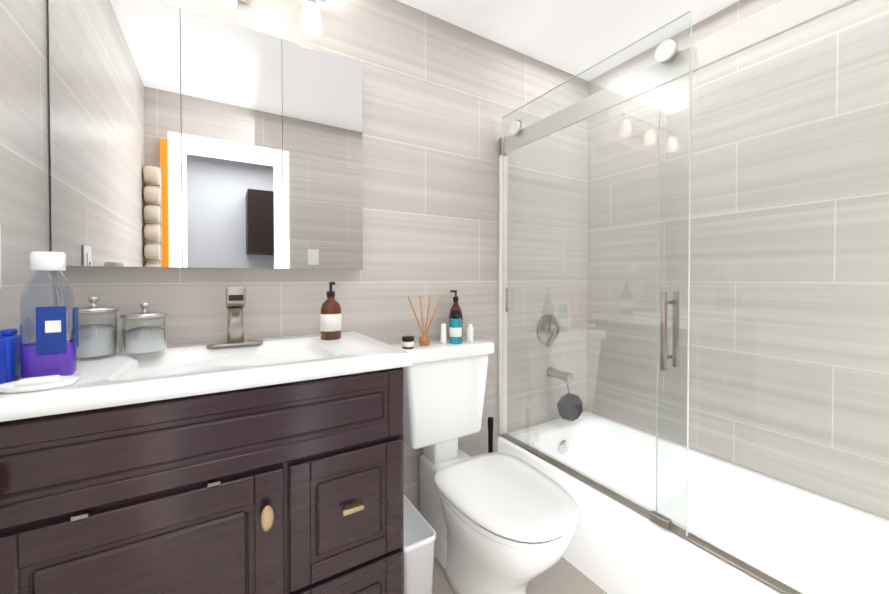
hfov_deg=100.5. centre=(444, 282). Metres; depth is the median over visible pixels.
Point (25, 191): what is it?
wall
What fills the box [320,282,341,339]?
soap bottle
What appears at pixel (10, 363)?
bottle
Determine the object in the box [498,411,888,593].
bathtub
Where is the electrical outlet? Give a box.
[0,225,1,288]
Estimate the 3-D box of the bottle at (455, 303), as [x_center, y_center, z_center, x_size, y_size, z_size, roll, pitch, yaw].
[0.052,0.147,1.694,0.062,0.228,0.062,0,1,-31]
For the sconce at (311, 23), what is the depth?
1.30 m
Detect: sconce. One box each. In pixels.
[212,0,249,8]
[300,0,325,36]
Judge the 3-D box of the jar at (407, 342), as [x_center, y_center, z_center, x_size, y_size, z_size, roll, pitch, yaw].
[-0.148,0.240,1.496,0.050,0.047,0.049,0,1,-31]
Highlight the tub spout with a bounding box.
[547,367,582,420]
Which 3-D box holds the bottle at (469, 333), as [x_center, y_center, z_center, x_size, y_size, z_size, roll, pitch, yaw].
[0.115,0.222,1.651,0.030,0.079,0.030,0,1,-31]
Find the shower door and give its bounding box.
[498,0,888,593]
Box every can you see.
[403,494,435,593]
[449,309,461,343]
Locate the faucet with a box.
[206,287,262,347]
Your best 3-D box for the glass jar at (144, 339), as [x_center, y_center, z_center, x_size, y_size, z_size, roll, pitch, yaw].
[-0.864,0.129,1.066,0.106,0.146,0.106,0,1,-31]
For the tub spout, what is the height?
0.281 m
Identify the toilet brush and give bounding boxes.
[488,417,493,452]
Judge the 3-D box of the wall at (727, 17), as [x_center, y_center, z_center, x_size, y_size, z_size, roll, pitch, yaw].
[1.367,-0.038,1.564,0.100,2.370,1.720,0,1,-31]
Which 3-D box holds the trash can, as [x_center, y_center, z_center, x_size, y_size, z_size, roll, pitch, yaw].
[-0.154,0.995,1.332,0.130,0.310,0.300,0,1,-31]
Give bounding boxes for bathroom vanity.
[0,331,411,593]
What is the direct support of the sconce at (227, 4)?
attached to the wall at (441, 98)
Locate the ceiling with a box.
[397,0,738,80]
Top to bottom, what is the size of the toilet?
0.883 m
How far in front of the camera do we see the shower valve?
2.06 m
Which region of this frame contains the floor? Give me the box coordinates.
[432,557,606,593]
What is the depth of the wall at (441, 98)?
1.69 m
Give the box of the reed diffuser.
[407,295,441,345]
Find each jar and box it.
[66,296,119,360]
[120,302,167,356]
[402,336,413,348]
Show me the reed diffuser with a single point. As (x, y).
(424, 339)
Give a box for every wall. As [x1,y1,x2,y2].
[0,0,57,343]
[57,0,587,510]
[587,0,888,519]
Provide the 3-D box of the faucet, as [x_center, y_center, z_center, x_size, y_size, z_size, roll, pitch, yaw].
[-0.666,0.107,1.179,0.160,0.188,0.107,0,1,-31]
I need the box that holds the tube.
[440,324,446,343]
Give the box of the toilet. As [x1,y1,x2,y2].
[390,337,578,593]
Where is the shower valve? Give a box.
[537,315,559,346]
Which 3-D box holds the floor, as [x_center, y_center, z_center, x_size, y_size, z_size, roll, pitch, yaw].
[0.302,1.184,0.991,2.531,0.060,1.820,0,1,-31]
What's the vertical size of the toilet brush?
0.505 m
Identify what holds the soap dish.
on the bathroom vanity
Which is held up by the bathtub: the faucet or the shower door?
the shower door
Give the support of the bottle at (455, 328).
on the toilet
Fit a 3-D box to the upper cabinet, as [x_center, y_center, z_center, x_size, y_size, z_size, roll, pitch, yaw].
[-0.717,-0.458,1.264,0.884,0.816,0.056,0,1,-31]
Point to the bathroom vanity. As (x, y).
(272, 465)
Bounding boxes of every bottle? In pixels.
[0,329,20,383]
[19,251,78,377]
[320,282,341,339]
[449,290,462,338]
[467,324,472,341]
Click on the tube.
(443, 339)
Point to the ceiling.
(575, 37)
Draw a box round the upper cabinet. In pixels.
[48,0,362,269]
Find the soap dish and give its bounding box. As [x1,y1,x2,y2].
[0,375,80,392]
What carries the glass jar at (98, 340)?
on the bathroom vanity
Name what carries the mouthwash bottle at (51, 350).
on the bathroom vanity

